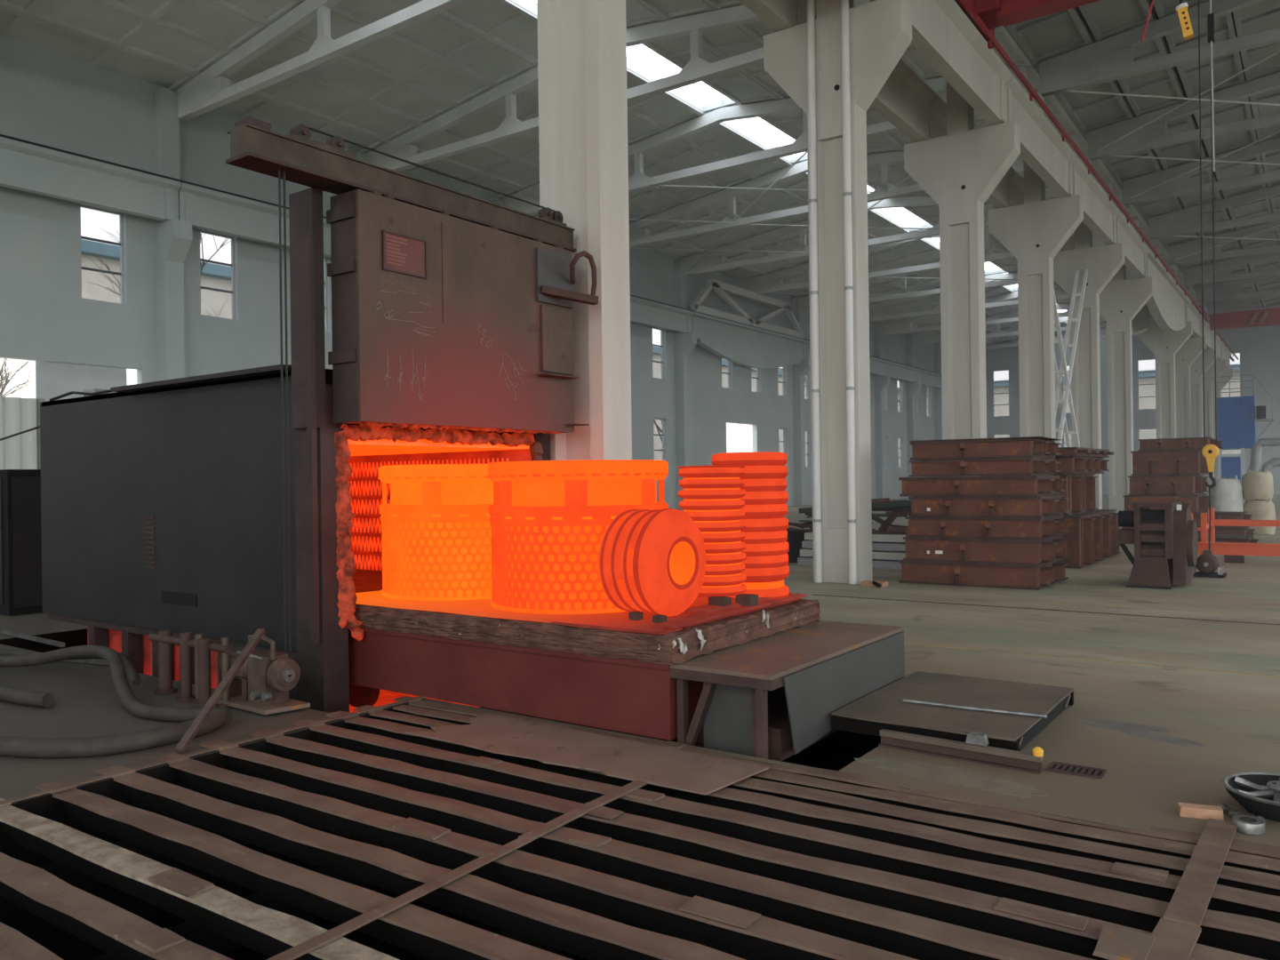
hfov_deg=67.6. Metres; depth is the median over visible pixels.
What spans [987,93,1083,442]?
concrete column
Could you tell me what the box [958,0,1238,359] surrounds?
rail
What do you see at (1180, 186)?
roof truss
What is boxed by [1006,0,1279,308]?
roof beams
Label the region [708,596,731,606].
support block
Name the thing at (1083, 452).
box
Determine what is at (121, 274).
window
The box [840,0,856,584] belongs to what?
downpipe
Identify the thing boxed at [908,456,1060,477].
box
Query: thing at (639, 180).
roof truss
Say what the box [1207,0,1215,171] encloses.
hanging cable
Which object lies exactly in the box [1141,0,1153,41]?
cable
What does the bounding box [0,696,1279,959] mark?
grate
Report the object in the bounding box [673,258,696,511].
concrete column
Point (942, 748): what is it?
rail
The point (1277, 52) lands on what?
brace
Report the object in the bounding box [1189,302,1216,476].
concrete column
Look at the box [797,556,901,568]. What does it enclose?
concrete beam
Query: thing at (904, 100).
girder
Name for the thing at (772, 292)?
brace
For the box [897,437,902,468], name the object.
window
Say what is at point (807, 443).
window
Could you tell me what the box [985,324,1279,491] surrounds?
wall
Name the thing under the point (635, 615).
support block
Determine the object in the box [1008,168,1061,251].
girder
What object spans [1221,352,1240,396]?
window
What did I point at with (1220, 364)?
concrete column
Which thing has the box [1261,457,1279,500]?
air duct
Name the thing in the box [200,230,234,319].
window
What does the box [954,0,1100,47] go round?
crane
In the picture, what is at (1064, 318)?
roof truss
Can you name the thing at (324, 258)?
window
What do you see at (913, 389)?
concrete column
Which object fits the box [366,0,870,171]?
roof truss
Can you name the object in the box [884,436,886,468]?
window
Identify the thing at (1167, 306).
girder
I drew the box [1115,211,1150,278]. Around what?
girder
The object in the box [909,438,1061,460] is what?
box
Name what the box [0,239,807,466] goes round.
windows
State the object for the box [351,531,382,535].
shelf
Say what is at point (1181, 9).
pendant
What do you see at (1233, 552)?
frame
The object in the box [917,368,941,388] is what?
girder
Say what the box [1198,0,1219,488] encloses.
hook
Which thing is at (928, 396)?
window
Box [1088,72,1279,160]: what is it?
roof truss
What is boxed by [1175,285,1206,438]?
concrete column
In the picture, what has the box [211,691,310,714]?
base plate
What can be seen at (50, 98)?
wall
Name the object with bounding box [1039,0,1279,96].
roof beam
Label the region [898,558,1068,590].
box
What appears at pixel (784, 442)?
window
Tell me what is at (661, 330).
window
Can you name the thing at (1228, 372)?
concrete column
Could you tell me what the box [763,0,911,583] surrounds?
concrete column
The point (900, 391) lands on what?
window
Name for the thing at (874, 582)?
clip
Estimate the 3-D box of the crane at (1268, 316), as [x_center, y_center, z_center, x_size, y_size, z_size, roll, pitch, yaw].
[37.592,-8.764,46.801,18.120,1.150,3.200,-1,0,36]
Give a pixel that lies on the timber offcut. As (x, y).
(866, 583)
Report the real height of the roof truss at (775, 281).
1.980 m
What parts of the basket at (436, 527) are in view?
cage post, cage post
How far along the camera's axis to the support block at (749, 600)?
7.07 m
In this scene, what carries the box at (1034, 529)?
on the box at (1019, 552)
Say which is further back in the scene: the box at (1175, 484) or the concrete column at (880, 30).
the box at (1175, 484)
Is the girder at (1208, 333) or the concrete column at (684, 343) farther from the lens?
the girder at (1208, 333)
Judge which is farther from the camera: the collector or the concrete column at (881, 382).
the concrete column at (881, 382)
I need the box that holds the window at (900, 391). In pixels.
[897,379,901,412]
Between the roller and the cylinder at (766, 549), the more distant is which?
the cylinder at (766, 549)
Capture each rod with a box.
[0,629,64,647]
[59,658,109,665]
[902,698,1047,718]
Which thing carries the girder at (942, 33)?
on the concrete column at (880, 30)
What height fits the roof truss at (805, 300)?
1.980 m
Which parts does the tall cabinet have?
door, door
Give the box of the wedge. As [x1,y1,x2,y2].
[965,731,989,745]
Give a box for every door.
[33,360,127,401]
[326,189,599,433]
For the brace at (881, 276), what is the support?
attached to the roof truss at (775, 281)
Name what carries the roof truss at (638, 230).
on the concrete column at (1102, 262)
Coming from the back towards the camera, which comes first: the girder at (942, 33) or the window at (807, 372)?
the window at (807, 372)
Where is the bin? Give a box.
[785,528,809,562]
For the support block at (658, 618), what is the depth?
6.38 m
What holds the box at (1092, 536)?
on the floor
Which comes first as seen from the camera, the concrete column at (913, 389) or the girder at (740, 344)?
the girder at (740, 344)
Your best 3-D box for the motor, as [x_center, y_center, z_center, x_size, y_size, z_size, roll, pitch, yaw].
[9.007,1.324,15.178,0.480,0.420,0.550,-1,0,36]
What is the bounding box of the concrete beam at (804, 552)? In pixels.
[800,548,905,559]
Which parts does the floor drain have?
frame, frame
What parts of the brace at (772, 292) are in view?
rod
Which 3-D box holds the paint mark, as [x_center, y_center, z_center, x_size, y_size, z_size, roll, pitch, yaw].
[4.546,1.098,14.542,0.110,0.050,0.008,-1,0,36]
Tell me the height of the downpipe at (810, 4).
12.300 m
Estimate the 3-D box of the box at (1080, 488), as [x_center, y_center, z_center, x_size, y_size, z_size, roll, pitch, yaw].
[7.674,0.265,18.280,1.674,0.744,2.610,-1,0,36]
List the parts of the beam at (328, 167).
pulley seat, pulley seat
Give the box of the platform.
[831,671,1074,751]
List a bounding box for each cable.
[0,425,39,440]
[49,364,291,400]
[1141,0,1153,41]
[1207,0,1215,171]
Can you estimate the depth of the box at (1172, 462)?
23.79 m
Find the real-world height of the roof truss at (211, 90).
1.980 m
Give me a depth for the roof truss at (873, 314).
59.93 m
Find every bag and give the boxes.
[1210,475,1243,511]
[1241,468,1273,500]
[1243,496,1276,534]
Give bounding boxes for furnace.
[40,187,550,712]
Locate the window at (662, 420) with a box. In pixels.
[653,418,664,460]
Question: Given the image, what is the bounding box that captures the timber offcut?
[861,580,888,587]
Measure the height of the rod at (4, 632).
0.040 m
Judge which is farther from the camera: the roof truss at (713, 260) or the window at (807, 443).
the window at (807, 443)
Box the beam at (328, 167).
[225,116,576,252]
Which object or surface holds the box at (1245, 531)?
on the pallet at (1219, 538)
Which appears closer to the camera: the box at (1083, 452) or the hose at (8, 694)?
the hose at (8, 694)
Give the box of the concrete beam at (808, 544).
[801,539,905,551]
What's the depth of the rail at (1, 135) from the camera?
26.01 m
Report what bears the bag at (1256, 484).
on the bag at (1260, 509)
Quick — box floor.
[0,494,1279,959]
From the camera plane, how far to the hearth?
6.85 m
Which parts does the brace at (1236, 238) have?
rod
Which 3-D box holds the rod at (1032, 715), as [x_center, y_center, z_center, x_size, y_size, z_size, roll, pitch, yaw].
[2.164,1.487,6.228,0.903,0.028,0.027,-1,0,31]
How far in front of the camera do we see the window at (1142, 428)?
76.13 m
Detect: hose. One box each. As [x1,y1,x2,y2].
[0,645,231,723]
[0,648,142,685]
[0,685,55,707]
[0,710,225,758]
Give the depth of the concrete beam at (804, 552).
17.32 m
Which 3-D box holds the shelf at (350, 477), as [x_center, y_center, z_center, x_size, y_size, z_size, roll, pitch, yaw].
[-3.080,-0.026,10.993,4.600,0.020,0.100,-1,0,36]
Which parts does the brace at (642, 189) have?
rod, rod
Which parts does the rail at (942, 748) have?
yellow cap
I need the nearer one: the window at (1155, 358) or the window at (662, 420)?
the window at (662, 420)
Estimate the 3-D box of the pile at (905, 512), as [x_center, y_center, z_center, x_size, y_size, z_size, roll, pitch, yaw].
[6.818,1.040,27.671,4.674,1.050,2.524,-1,0,19]
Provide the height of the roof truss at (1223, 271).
1.980 m
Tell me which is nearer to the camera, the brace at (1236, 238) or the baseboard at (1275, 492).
the brace at (1236, 238)
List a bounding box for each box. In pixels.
[898,475,1065,496]
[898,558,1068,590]
[902,535,1069,565]
[905,514,1070,540]
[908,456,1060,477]
[908,495,1070,518]
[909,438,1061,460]
[991,473,1097,515]
[1052,447,1114,457]
[1052,456,1109,473]
[1059,509,1121,568]
[1122,493,1211,512]
[1128,474,1208,495]
[1130,449,1208,475]
[1137,437,1223,450]
[1192,511,1252,527]
[1197,526,1255,538]
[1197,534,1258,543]
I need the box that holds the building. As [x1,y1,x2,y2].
[897,363,1240,467]
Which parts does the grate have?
plate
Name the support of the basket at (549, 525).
on the hearth
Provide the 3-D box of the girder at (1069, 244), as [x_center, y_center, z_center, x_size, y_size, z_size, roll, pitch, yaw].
[15.585,-8.014,34.055,0.540,1.050,6.410,-1,0,36]
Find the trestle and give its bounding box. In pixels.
[798,500,911,533]
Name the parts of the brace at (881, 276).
rod, rod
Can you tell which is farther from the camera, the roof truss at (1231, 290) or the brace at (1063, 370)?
the roof truss at (1231, 290)
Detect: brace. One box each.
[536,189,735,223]
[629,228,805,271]
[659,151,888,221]
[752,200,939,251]
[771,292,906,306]
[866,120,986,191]
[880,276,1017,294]
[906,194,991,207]
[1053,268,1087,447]
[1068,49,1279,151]
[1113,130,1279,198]
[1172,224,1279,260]
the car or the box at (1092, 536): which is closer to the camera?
the car
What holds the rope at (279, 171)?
hanging from the beam at (328, 167)
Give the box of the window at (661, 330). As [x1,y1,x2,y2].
[652,327,663,379]
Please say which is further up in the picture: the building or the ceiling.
the ceiling
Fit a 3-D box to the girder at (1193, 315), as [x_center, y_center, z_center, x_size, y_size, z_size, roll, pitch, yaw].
[28.143,-8.178,48.862,0.540,1.050,6.410,-1,0,36]
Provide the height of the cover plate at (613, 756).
0.010 m
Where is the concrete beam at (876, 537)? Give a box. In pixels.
[804,531,908,542]
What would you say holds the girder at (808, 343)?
on the concrete column at (801, 369)
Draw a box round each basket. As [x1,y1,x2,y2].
[377,464,495,600]
[487,459,668,614]
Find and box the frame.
[1191,507,1279,563]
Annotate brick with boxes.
[1176,801,1223,820]
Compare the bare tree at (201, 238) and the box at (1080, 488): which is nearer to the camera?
the box at (1080, 488)
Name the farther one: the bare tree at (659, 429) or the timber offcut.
the bare tree at (659, 429)
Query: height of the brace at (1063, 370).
7.954 m
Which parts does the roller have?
dish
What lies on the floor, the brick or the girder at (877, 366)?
the brick
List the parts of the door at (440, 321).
plate, name plate, hinge plate, plate, hook arm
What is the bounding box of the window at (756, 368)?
[751,368,759,392]
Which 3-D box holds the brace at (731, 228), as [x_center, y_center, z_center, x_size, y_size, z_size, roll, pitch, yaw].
[3.190,-10.338,42.899,6.324,0.085,6.175,-1,0,36]
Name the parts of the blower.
motor, tie rod, lifting frame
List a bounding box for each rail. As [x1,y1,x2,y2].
[0,134,941,374]
[878,728,1044,774]
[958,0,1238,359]
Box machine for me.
[1117,496,1197,589]
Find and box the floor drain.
[1045,761,1106,779]
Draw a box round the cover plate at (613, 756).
[402,713,768,795]
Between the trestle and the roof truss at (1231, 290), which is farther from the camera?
the roof truss at (1231, 290)
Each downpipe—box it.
[806,0,822,582]
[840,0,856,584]
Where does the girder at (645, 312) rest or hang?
on the trim
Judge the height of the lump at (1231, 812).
0.039 m
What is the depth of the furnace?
8.64 m
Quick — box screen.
[0,396,45,469]
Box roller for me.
[598,508,705,616]
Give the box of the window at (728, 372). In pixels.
[721,358,730,388]
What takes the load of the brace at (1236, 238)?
attached to the roof truss at (1188, 220)
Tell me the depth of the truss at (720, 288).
51.25 m
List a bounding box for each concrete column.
[536,0,631,460]
[673,258,696,511]
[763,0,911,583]
[904,80,1020,439]
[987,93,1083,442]
[1053,158,1124,509]
[1099,203,1153,512]
[1137,264,1192,439]
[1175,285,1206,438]
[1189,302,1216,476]
[1202,316,1225,495]
[1212,329,1233,478]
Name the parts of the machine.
foot plate, plate, tag plate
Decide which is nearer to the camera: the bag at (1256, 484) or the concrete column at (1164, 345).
the bag at (1256, 484)
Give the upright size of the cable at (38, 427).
0.321 m
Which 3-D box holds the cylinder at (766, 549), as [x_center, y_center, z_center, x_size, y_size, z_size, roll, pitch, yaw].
[0.891,0.376,7.727,0.615,1.190,0.615,-1,0,31]
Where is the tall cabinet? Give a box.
[0,469,42,615]
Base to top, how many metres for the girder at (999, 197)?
1.050 m
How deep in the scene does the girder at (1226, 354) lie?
65.00 m
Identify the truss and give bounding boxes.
[176,0,469,121]
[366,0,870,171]
[502,66,1026,215]
[628,135,1076,247]
[684,184,1111,275]
[688,279,803,338]
[747,220,1138,294]
[800,248,1159,311]
[869,271,1175,321]
[880,288,1189,335]
[912,304,1199,344]
[939,316,1209,352]
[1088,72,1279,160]
[1122,136,1279,205]
[1148,184,1279,239]
[1168,221,1279,264]
[1184,251,1279,286]
[1196,275,1279,303]
[1207,288,1279,317]
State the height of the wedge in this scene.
0.055 m
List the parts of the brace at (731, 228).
rod, rod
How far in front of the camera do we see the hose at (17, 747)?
5.86 m
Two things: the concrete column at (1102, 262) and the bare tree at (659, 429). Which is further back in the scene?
the bare tree at (659, 429)
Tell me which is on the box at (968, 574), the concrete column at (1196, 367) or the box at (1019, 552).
the box at (1019, 552)
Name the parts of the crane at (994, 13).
girder seat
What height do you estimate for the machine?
1.300 m
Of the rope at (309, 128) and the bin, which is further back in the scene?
the bin
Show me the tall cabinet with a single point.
(20, 524)
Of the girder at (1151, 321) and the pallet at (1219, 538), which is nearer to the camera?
the pallet at (1219, 538)
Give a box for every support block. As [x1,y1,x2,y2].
[628,610,643,620]
[652,614,667,623]
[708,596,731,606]
[736,593,758,607]
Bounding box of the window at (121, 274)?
[80,204,123,304]
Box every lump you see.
[1216,803,1230,812]
[1228,809,1243,818]
[1253,815,1267,823]
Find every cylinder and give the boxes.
[678,464,746,597]
[711,451,789,599]
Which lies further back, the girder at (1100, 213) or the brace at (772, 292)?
the brace at (772, 292)
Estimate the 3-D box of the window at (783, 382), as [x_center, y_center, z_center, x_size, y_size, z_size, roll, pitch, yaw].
[8.274,-6.207,56.717,0.080,2.480,1.140,-1,0,36]
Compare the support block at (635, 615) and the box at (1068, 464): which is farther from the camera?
the box at (1068, 464)
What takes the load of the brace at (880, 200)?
attached to the roof truss at (638, 230)
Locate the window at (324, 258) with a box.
[323,256,327,332]
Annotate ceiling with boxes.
[0,0,1207,345]
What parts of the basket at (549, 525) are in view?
cage post, cage post, cage post, cage post, cage post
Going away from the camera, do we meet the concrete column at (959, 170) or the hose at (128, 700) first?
the hose at (128, 700)
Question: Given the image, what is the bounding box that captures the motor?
[1192,549,1226,578]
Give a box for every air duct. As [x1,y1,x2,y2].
[1248,437,1279,471]
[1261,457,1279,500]
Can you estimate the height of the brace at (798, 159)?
0.085 m
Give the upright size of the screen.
3.450 m
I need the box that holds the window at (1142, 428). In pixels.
[1138,428,1156,449]
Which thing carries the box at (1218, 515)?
on the box at (1245, 531)
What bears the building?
on the ground
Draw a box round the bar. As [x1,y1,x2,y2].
[174,628,264,752]
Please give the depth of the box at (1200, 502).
23.81 m
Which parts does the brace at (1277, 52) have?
rod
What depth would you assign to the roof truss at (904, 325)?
66.46 m
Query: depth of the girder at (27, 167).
23.99 m
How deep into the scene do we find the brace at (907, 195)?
35.00 m
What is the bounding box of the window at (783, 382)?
[777,367,784,396]
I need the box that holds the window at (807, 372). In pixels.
[804,371,807,399]
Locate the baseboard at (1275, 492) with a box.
[1102,490,1279,494]
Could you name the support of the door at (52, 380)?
in the wall at (50, 98)
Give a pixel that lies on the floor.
(1177, 689)
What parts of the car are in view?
frame, step leg, panel, step leg, step leg, step plate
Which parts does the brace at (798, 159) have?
rod, rod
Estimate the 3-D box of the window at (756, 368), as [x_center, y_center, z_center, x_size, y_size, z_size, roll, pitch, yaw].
[6.395,-6.182,54.090,0.080,2.480,1.140,-1,0,36]
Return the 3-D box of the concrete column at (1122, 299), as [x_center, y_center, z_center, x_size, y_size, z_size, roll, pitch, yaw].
[18.156,-4.478,36.207,2.320,11.790,0.492,-1,0,36]
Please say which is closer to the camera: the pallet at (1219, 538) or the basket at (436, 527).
the basket at (436, 527)
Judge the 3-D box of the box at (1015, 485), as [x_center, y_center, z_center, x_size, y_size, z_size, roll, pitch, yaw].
[5.289,0.094,14.784,2.161,0.304,1.611,-1,0,36]
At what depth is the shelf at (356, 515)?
10.99 m
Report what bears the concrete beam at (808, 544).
on the concrete beam at (804, 552)
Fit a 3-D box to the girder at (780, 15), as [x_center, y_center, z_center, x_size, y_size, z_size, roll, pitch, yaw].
[0.576,-7.820,13.071,0.540,1.050,6.410,-1,0,36]
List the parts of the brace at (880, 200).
rod, rod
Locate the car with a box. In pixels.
[348,568,904,761]
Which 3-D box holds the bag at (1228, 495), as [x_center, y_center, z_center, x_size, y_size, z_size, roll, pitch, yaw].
[15.876,0.672,25.898,0.812,1.601,0.840,-1,0,36]
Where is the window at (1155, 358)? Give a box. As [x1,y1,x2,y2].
[1137,358,1155,409]
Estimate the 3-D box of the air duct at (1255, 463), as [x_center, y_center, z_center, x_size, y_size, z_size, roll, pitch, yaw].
[27.692,-0.834,41.661,2.416,2.018,0.440,-1,0,36]
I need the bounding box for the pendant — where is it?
[1175,0,1193,40]
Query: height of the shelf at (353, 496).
0.020 m
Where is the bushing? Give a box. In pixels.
[1232,815,1265,834]
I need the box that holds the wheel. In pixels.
[1222,772,1279,822]
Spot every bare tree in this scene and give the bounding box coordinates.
[0,358,34,397]
[86,227,231,319]
[653,419,662,442]
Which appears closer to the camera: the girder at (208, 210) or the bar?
the bar
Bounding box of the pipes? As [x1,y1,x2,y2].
[148,629,231,709]
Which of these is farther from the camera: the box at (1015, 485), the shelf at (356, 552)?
the box at (1015, 485)
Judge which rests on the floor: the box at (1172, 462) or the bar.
the bar
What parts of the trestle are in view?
diagonal leg, diagonal leg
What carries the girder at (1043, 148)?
on the concrete column at (959, 170)
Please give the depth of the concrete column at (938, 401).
78.55 m
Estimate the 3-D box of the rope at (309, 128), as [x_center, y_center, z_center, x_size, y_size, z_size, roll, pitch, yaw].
[-1.706,-2.688,8.425,0.018,0.021,2.960,-1,0,36]
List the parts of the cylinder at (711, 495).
lid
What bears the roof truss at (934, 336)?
on the concrete column at (1220, 364)
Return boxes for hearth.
[355,590,807,634]
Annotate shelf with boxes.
[348,476,378,479]
[351,495,390,497]
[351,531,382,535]
[352,550,382,554]
[354,513,381,516]
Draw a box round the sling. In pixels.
[1208,487,1211,550]
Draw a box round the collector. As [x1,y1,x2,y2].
[1216,374,1275,503]
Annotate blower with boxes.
[211,634,310,715]
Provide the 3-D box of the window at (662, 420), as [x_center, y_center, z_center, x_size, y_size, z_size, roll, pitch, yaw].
[0.827,-1.810,46.223,0.080,2.320,1.140,-1,0,36]
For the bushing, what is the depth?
4.37 m
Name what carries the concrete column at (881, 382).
attached to the wall at (50, 98)
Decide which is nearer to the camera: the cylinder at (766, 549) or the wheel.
the wheel
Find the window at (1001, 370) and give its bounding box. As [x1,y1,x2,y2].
[992,369,1009,416]
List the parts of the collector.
leg, railing, railing, railing, leg, fan motor, railing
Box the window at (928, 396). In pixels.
[926,385,929,415]
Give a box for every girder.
[0,136,181,221]
[177,182,330,256]
[630,296,692,333]
[690,312,807,368]
[738,0,796,31]
[796,0,935,143]
[806,340,809,358]
[869,356,887,375]
[886,360,919,383]
[907,0,1011,125]
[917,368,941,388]
[928,92,1013,208]
[1005,73,1077,198]
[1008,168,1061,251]
[1061,231,1093,251]
[1072,157,1119,245]
[1110,279,1148,335]
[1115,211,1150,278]
[1145,250,1189,331]
[1148,309,1157,325]
[1186,300,1201,337]
[1200,318,1214,350]
[1212,334,1223,359]
[1222,344,1231,368]
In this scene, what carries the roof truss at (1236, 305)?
on the concrete column at (1220, 364)
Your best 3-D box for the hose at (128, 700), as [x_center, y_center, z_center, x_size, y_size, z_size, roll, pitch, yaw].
[-4.634,1.546,7.834,4.331,0.346,0.461,-1,0,36]
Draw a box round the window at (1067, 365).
[1062,365,1071,413]
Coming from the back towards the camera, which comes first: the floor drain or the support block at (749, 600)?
the support block at (749, 600)
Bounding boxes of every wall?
[0,35,935,509]
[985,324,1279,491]
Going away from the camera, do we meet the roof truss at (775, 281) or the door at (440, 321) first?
the door at (440, 321)
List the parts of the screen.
post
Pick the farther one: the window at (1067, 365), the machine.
the window at (1067, 365)
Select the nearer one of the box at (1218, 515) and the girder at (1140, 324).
the box at (1218, 515)
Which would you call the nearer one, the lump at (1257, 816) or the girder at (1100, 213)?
the lump at (1257, 816)
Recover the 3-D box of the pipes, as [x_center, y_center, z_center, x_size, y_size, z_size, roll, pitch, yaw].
[-3.490,1.438,7.385,1.102,0.520,0.183,-1,0,40]
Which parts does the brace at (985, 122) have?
rod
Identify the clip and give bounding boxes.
[872,580,881,587]
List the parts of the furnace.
leg, leg, leg, leg, leg, leg, guide post, guide post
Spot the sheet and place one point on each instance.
(1037, 437)
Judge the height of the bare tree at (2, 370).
8.364 m
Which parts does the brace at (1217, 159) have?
rod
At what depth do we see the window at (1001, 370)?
82.38 m
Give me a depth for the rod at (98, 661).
8.90 m
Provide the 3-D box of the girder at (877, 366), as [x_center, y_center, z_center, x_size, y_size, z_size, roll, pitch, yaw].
[15.517,-7.896,65.395,0.540,1.050,6.410,-1,0,36]
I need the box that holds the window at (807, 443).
[805,430,808,467]
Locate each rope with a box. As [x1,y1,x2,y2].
[278,168,291,651]
[306,126,556,211]
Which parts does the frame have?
post, post, rail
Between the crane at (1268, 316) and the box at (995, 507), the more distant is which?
the crane at (1268, 316)
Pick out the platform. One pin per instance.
(884, 708)
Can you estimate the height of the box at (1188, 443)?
0.295 m
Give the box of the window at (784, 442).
[778,428,785,465]
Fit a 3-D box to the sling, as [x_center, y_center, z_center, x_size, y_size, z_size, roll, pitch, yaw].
[9.485,0.676,15.968,0.092,1.157,0.028,-1,0,36]
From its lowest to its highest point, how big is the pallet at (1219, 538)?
0.284 m
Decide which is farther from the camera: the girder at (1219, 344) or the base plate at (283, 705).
the girder at (1219, 344)
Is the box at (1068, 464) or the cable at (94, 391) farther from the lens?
the box at (1068, 464)
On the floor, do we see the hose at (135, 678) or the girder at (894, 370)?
the hose at (135, 678)
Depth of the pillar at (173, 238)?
26.10 m
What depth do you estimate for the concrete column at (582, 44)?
9.81 m
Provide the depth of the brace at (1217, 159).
31.47 m
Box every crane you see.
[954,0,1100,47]
[1194,304,1279,330]
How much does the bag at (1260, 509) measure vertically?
1.023 m
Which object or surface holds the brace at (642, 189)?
attached to the roof truss at (639, 180)
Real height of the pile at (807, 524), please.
0.815 m
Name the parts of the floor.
sunken rail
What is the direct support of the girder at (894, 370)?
on the concrete column at (913, 389)
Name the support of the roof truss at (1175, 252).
on the concrete column at (1164, 345)
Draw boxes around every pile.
[788,521,812,528]
[799,497,911,530]
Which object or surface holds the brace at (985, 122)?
attached to the roof truss at (639, 180)
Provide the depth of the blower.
6.98 m
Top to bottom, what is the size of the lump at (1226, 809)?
0.043 m
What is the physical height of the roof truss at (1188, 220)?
1.980 m
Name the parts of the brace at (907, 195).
rod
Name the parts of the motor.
plate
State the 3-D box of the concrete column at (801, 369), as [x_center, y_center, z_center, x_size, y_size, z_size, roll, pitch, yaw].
[9.792,-4.716,57.624,0.980,12.500,0.520,-1,0,36]
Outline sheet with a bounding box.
[910,436,1061,442]
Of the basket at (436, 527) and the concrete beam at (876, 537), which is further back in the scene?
the concrete beam at (876, 537)
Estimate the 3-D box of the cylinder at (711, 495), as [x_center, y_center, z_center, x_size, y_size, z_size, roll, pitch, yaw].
[0.550,0.378,7.294,0.516,0.978,0.516,-1,0,31]
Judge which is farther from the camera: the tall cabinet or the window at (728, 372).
the window at (728, 372)

